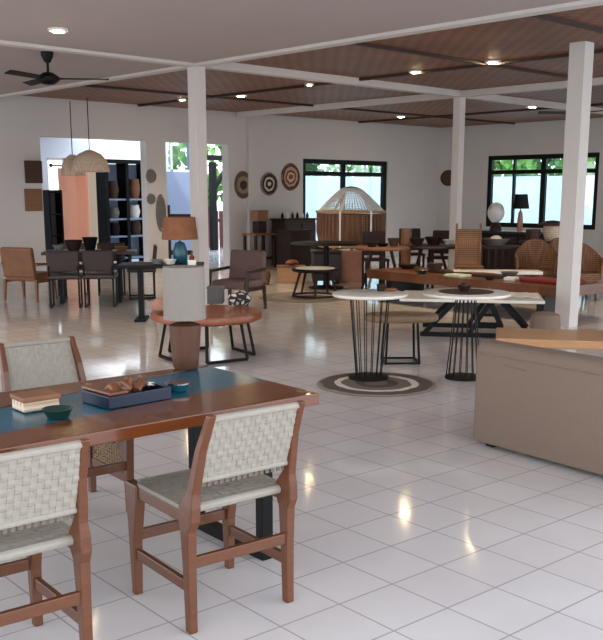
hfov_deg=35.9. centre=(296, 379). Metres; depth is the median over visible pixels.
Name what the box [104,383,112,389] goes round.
driftwood piece
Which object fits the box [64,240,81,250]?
bowl
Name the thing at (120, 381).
driftwood piece
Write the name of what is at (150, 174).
disc
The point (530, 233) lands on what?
basket
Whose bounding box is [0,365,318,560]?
dining table
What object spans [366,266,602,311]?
table
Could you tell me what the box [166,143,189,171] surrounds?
window
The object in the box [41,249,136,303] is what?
dining table
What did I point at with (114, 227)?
pot
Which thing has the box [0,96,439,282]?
wall
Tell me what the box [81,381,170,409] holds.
tray
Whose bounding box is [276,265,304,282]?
box
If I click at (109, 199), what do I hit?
shelf
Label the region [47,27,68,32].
recessed light
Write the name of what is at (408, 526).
floor
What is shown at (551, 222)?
woven tray
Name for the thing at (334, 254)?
chest
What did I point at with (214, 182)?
pergola
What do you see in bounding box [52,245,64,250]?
bowl
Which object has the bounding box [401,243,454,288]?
round table
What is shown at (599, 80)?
trim
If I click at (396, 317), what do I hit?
bench
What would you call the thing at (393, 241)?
bowl
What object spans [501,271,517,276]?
bowl
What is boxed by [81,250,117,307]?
dining chair
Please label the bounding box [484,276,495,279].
bowl
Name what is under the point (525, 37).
ceiling
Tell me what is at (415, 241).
bowl
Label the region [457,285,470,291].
bowl
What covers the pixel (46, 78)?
ceiling fan
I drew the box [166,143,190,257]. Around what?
wall
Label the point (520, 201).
table lamp
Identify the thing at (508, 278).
folded cloth
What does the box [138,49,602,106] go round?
trim
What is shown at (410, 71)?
recessed light
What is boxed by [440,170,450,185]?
disc
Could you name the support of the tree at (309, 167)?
on the ground
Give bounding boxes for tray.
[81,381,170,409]
[538,220,559,225]
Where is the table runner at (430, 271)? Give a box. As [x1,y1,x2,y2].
[415,269,506,278]
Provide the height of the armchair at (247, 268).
0.809 m
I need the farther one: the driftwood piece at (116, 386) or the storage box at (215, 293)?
the storage box at (215, 293)
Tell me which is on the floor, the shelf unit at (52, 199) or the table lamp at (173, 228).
the shelf unit at (52, 199)
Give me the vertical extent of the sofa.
0.675 m
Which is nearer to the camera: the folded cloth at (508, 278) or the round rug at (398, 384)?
the round rug at (398, 384)
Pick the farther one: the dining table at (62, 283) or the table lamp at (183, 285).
the dining table at (62, 283)
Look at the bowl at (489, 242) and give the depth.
15.15 m
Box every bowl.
[42,405,72,418]
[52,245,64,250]
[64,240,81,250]
[82,237,97,249]
[98,243,114,249]
[114,246,127,250]
[151,259,162,263]
[164,259,176,263]
[165,379,190,391]
[365,241,377,246]
[377,243,389,246]
[387,238,400,245]
[398,263,416,268]
[410,238,424,245]
[416,270,428,273]
[425,236,442,244]
[427,263,443,269]
[443,239,453,243]
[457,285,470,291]
[482,238,510,245]
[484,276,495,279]
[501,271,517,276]
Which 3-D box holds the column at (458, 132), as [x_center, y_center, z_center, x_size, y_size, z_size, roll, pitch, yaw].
[2.772,-3.251,16.167,0.150,3.200,0.150,-11,16,-43]
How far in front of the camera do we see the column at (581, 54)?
10.98 m
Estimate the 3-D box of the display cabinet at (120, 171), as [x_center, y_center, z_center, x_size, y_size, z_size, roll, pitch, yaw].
[-4.080,-3.973,21.901,1.286,2.356,0.460,-11,16,-43]
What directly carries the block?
on the side table at (255, 235)
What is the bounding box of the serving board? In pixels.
[81,383,127,395]
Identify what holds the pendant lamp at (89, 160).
hanging from the ceiling at (525, 37)
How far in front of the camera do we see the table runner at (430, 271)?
13.29 m
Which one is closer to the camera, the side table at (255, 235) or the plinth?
the plinth
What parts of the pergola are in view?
post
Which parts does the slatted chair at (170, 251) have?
leg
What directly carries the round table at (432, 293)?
on the floor
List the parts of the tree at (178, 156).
crown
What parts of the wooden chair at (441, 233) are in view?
seat, backrest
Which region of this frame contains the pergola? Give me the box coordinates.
[207,155,221,249]
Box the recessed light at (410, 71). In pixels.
[409,70,421,73]
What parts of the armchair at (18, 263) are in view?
leg, backrest, leg, seat, leg, armrest, rail, leg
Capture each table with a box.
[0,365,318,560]
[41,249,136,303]
[116,262,203,321]
[150,305,261,364]
[242,233,276,266]
[290,241,362,289]
[292,266,337,298]
[332,289,407,381]
[354,245,409,288]
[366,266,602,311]
[399,290,544,337]
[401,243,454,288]
[421,288,511,381]
[481,244,520,269]
[496,328,602,349]
[518,240,556,277]
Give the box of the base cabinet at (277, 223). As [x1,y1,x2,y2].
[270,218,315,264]
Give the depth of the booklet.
12.91 m
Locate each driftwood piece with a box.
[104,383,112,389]
[111,383,119,396]
[113,381,127,389]
[119,380,131,391]
[128,377,133,390]
[133,378,149,392]
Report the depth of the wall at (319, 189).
28.56 m
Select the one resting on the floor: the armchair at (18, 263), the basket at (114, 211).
the armchair at (18, 263)
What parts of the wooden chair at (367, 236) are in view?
leg, backrest, seat, leg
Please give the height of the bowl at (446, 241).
0.080 m
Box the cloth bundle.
[151,297,162,312]
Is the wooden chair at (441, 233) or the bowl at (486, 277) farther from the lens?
the wooden chair at (441, 233)
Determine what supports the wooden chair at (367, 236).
on the floor
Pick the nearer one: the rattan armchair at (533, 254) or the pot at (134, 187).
the rattan armchair at (533, 254)
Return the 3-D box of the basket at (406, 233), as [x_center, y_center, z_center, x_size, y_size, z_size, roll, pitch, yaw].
[1.939,-2.204,16.591,0.200,0.980,0.200,-11,16,-43]
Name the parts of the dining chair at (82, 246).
backrest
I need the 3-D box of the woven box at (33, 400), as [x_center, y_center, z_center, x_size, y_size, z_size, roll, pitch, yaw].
[-1.040,0.082,3.700,0.160,0.060,0.130,-9,15,-38]
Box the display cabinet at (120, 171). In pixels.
[96,159,143,261]
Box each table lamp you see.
[161,217,197,262]
[163,265,205,369]
[512,194,528,231]
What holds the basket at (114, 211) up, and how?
on the display cabinet at (120, 171)
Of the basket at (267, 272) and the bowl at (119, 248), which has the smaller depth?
the bowl at (119, 248)
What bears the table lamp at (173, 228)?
on the console table at (139, 266)
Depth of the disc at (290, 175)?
21.24 m
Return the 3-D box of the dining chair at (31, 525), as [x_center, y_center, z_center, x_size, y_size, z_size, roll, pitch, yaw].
[-0.992,0.579,3.093,0.488,0.846,0.599,-9,14,-37]
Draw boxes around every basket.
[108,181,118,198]
[109,207,119,217]
[130,221,140,234]
[262,270,270,284]
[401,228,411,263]
[525,229,540,240]
[542,226,559,241]
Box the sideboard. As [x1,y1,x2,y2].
[481,230,555,277]
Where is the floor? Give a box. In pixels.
[0,247,602,639]
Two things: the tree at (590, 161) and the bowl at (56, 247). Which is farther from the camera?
the tree at (590, 161)
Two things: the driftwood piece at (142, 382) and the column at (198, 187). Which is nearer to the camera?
the driftwood piece at (142, 382)
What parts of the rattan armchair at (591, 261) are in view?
seat, backrest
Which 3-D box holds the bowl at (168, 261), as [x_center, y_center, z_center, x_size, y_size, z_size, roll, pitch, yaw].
[-1.599,-1.493,11.736,0.160,0.060,0.158,-11,16,-43]
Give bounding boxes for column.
[187,66,209,304]
[448,97,465,269]
[555,41,593,327]
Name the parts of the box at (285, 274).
lid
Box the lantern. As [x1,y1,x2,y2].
[487,202,504,230]
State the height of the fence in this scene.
1.133 m
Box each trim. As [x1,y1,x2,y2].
[0,0,602,98]
[0,40,602,113]
[81,85,514,123]
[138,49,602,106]
[237,77,602,116]
[246,116,260,250]
[350,42,567,78]
[358,103,602,122]
[529,14,602,32]
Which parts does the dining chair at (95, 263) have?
backrest, seat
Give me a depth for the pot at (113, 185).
21.48 m
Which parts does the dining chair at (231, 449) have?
leg, seat rail, leg, seat, leg, backrest, leg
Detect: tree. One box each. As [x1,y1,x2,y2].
[168,143,222,239]
[306,164,330,171]
[322,164,380,176]
[494,159,536,176]
[533,158,562,175]
[550,157,595,175]
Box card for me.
[188,260,195,264]
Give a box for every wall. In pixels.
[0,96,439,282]
[40,137,167,189]
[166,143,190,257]
[305,176,380,240]
[437,118,602,257]
[493,175,594,224]
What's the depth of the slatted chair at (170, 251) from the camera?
14.24 m
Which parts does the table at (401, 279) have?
leg, leg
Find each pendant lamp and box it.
[61,101,85,175]
[71,98,109,171]
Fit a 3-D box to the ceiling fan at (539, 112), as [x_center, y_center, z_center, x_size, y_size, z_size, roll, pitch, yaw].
[5.006,-4.845,16.460,1.229,0.390,1.133,6,13,29]
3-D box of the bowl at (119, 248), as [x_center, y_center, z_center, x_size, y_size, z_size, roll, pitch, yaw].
[-2.634,-1.974,13.951,0.216,0.060,0.213,-11,16,-43]
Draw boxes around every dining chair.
[0,336,133,511]
[0,438,92,639]
[46,251,82,308]
[58,243,87,295]
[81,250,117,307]
[97,243,125,295]
[125,400,304,633]
[127,244,156,298]
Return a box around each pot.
[110,223,119,235]
[129,179,139,198]
[130,205,139,217]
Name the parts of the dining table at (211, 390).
leg, leg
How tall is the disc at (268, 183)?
0.520 m
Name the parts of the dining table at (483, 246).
leg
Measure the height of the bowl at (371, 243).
0.080 m
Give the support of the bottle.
on the console table at (139, 266)
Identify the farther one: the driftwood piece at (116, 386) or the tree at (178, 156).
the tree at (178, 156)
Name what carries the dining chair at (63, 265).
on the floor
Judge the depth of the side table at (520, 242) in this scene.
15.87 m
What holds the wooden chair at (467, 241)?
on the floor
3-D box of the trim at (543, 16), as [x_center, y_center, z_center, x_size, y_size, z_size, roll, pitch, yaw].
[6.533,-4.313,12.916,12.500,0.036,0.060,-11,16,-43]
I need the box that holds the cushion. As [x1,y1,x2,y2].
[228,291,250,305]
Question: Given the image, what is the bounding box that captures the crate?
[250,210,268,220]
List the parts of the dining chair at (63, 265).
backrest, seat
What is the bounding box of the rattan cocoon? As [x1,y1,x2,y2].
[315,186,385,268]
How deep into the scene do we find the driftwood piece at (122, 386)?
3.79 m
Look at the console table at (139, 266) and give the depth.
11.83 m
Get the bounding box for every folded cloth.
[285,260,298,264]
[503,276,518,280]
[510,292,539,297]
[519,276,584,284]
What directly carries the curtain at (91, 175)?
hanging from the curtain rod
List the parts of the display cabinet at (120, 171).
panel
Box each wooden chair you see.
[361,231,389,285]
[398,228,424,266]
[427,230,448,264]
[454,223,483,287]
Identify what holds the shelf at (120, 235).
attached to the display cabinet at (120, 171)
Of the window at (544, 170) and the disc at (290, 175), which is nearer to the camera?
the disc at (290, 175)
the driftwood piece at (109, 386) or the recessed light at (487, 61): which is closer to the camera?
the driftwood piece at (109, 386)
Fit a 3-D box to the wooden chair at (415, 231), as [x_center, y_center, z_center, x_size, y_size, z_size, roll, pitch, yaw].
[2.204,-2.441,17.895,0.440,0.930,0.471,-1,11,-5]
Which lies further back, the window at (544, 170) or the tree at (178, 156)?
the tree at (178, 156)
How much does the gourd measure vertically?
0.140 m
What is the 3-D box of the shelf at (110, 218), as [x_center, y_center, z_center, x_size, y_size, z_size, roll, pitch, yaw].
[-4.080,-3.799,21.936,1.086,0.040,0.360,-11,16,-43]
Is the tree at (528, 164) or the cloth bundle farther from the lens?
the tree at (528, 164)
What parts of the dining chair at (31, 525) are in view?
leg, seat, backrest, leg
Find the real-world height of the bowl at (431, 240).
0.130 m
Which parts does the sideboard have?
door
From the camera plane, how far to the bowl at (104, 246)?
13.83 m
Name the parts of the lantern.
globe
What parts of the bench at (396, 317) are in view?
leg, seat, leg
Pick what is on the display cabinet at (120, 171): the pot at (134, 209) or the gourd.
the pot at (134, 209)
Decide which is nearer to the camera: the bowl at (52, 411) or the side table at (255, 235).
the bowl at (52, 411)
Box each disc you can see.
[146,169,155,182]
[147,193,155,204]
[156,194,165,231]
[234,171,247,198]
[260,172,277,195]
[281,163,299,190]
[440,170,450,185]
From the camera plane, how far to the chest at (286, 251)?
20.07 m
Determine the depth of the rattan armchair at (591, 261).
14.27 m
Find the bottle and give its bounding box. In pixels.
[189,251,194,259]
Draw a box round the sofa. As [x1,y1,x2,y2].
[474,340,602,474]
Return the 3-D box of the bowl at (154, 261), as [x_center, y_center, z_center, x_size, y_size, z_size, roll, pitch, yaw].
[-1.764,-1.493,11.736,0.160,0.060,0.158,-11,16,-43]
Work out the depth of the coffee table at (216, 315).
9.01 m
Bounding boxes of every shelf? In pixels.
[109,199,141,200]
[110,218,141,219]
[111,234,142,237]
[125,255,143,258]
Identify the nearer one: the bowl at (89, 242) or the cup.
the cup
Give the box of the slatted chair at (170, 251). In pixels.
[167,205,190,258]
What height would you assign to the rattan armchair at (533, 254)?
0.882 m
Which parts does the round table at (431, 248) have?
leg, leg, leg, leg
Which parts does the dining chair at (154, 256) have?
seat, backrest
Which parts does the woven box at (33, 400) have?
lid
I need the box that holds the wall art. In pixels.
[24,160,42,210]
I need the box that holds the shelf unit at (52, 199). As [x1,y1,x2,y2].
[42,190,64,260]
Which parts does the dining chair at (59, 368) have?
leg, backrest, leg, panel, leg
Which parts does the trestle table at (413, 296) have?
leg, leg, leg, leg, leg, leg, leg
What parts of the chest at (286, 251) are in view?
lid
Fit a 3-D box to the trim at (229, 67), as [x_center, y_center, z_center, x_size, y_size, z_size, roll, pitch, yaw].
[-0.218,-4.307,13.050,22.200,0.100,0.150,-11,16,-43]
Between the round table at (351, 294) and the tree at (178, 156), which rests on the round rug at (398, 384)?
the round table at (351, 294)
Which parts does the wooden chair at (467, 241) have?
leg, backrest, seat, leg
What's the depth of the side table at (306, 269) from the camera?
14.26 m
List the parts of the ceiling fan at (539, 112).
blade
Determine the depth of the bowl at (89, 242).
13.80 m
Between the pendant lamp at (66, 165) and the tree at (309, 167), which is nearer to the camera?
the pendant lamp at (66, 165)
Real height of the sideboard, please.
0.900 m
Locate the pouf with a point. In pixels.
(540, 319)
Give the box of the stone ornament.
[385,288,396,290]
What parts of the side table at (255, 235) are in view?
leg, leg, leg, leg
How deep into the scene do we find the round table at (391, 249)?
14.95 m
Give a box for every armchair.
[0,247,56,301]
[209,250,266,308]
[515,239,557,276]
[550,237,558,277]
[580,242,602,300]
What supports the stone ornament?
on the round table at (351, 294)
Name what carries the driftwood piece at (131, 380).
in the tray at (155, 392)
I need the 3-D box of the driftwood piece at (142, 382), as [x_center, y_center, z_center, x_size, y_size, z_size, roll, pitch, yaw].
[-0.637,0.021,3.857,0.034,0.057,0.116,5,12,24]
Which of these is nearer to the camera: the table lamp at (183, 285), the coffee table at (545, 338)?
the table lamp at (183, 285)
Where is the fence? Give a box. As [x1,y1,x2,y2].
[208,211,222,247]
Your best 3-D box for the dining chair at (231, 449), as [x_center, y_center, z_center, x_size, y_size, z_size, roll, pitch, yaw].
[-0.313,0.470,3.632,0.488,0.846,0.599,-8,14,-36]
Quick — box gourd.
[490,235,501,238]
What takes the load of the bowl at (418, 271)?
on the table at (401, 279)
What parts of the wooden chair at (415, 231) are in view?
leg, backrest, seat, leg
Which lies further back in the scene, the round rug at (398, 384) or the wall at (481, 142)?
the wall at (481, 142)
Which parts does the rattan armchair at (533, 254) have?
seat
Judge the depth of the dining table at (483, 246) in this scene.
15.15 m
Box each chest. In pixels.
[275,229,312,265]
[310,249,341,283]
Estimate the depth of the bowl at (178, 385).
4.01 m
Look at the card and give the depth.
11.59 m
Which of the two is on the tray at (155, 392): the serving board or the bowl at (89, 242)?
the serving board
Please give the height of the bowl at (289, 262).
0.105 m
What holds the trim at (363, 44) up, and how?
attached to the wall at (481, 142)
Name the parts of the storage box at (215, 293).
lid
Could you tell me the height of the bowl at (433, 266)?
0.100 m
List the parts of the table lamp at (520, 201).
lamp shade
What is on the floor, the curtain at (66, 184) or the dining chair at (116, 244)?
the dining chair at (116, 244)
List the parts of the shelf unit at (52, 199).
panel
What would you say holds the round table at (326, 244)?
on the floor
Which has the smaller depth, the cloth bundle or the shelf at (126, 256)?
the cloth bundle
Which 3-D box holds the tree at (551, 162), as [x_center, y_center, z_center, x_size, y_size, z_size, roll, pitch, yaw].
[9.041,-7.191,34.169,2.845,4.055,2.776,-11,16,-43]
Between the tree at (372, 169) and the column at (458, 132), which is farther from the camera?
the tree at (372, 169)
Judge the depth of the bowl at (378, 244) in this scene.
15.01 m
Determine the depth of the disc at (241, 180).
20.30 m
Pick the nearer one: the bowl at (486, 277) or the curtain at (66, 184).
the bowl at (486, 277)
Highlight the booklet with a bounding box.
[444,273,470,277]
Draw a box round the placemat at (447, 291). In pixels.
[439,288,493,294]
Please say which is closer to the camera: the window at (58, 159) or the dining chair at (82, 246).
the dining chair at (82, 246)
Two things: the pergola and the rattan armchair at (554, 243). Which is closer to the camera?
the rattan armchair at (554, 243)
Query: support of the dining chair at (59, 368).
on the floor
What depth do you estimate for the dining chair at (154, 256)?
14.27 m
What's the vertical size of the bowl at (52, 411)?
0.035 m
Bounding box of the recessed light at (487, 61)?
[485,60,500,63]
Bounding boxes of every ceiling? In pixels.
[0,0,580,94]
[21,5,602,127]
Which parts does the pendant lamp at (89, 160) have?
cord, lamp shade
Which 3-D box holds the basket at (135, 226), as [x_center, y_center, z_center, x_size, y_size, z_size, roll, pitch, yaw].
[-3.845,-3.624,22.158,0.280,0.330,0.276,-11,16,-43]
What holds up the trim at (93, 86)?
attached to the wall at (481, 142)
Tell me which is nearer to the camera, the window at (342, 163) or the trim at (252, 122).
the trim at (252, 122)
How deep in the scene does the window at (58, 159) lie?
24.33 m
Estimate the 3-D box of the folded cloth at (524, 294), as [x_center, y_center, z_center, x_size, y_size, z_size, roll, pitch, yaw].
[2.612,-0.983,10.756,0.342,0.016,0.500,2,12,10]
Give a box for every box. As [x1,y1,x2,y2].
[10,388,60,412]
[206,285,224,303]
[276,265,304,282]
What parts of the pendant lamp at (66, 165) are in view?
cord, lamp shade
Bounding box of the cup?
[377,284,385,290]
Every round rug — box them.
[259,292,348,302]
[317,372,436,396]
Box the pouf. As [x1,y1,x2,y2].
[529,311,560,328]
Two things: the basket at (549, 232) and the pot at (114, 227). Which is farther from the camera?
the pot at (114, 227)
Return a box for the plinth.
[341,250,361,281]
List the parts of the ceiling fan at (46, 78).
blade, blade, motor, blade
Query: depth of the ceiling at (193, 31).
9.20 m
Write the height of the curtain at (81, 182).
2.078 m
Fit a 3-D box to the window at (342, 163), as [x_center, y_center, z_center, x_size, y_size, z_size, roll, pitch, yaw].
[1.160,-4.283,22.746,2.970,2.130,0.100,-11,16,-43]
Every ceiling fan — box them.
[4,51,108,85]
[537,110,602,113]
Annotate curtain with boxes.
[57,168,77,239]
[75,172,90,242]
[88,172,98,248]
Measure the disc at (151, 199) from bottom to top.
0.220 m
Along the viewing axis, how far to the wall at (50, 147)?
24.83 m
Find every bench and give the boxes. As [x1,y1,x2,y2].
[363,311,438,364]
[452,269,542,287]
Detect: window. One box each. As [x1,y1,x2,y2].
[47,158,64,189]
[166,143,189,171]
[303,159,386,249]
[486,152,599,229]
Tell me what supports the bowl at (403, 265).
on the table at (401, 279)
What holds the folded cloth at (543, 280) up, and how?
on the table at (401, 279)
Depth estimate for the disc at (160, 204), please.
18.93 m
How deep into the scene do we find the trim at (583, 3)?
10.02 m
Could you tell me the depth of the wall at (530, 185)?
28.32 m
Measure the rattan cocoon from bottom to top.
1.737 m
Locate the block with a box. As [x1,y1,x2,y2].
[253,221,266,232]
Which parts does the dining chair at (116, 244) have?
backrest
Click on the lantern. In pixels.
(496, 212)
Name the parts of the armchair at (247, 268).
armrest, leg, seat, backrest, armrest, rail, leg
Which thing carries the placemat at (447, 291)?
on the round table at (432, 293)
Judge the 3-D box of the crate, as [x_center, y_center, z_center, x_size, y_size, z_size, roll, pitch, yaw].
[-0.817,-3.584,20.262,0.320,0.220,0.260,-11,16,-43]
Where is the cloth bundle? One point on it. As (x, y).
(157, 304)
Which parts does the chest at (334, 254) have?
lid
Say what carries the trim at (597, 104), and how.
attached to the wall at (411, 153)

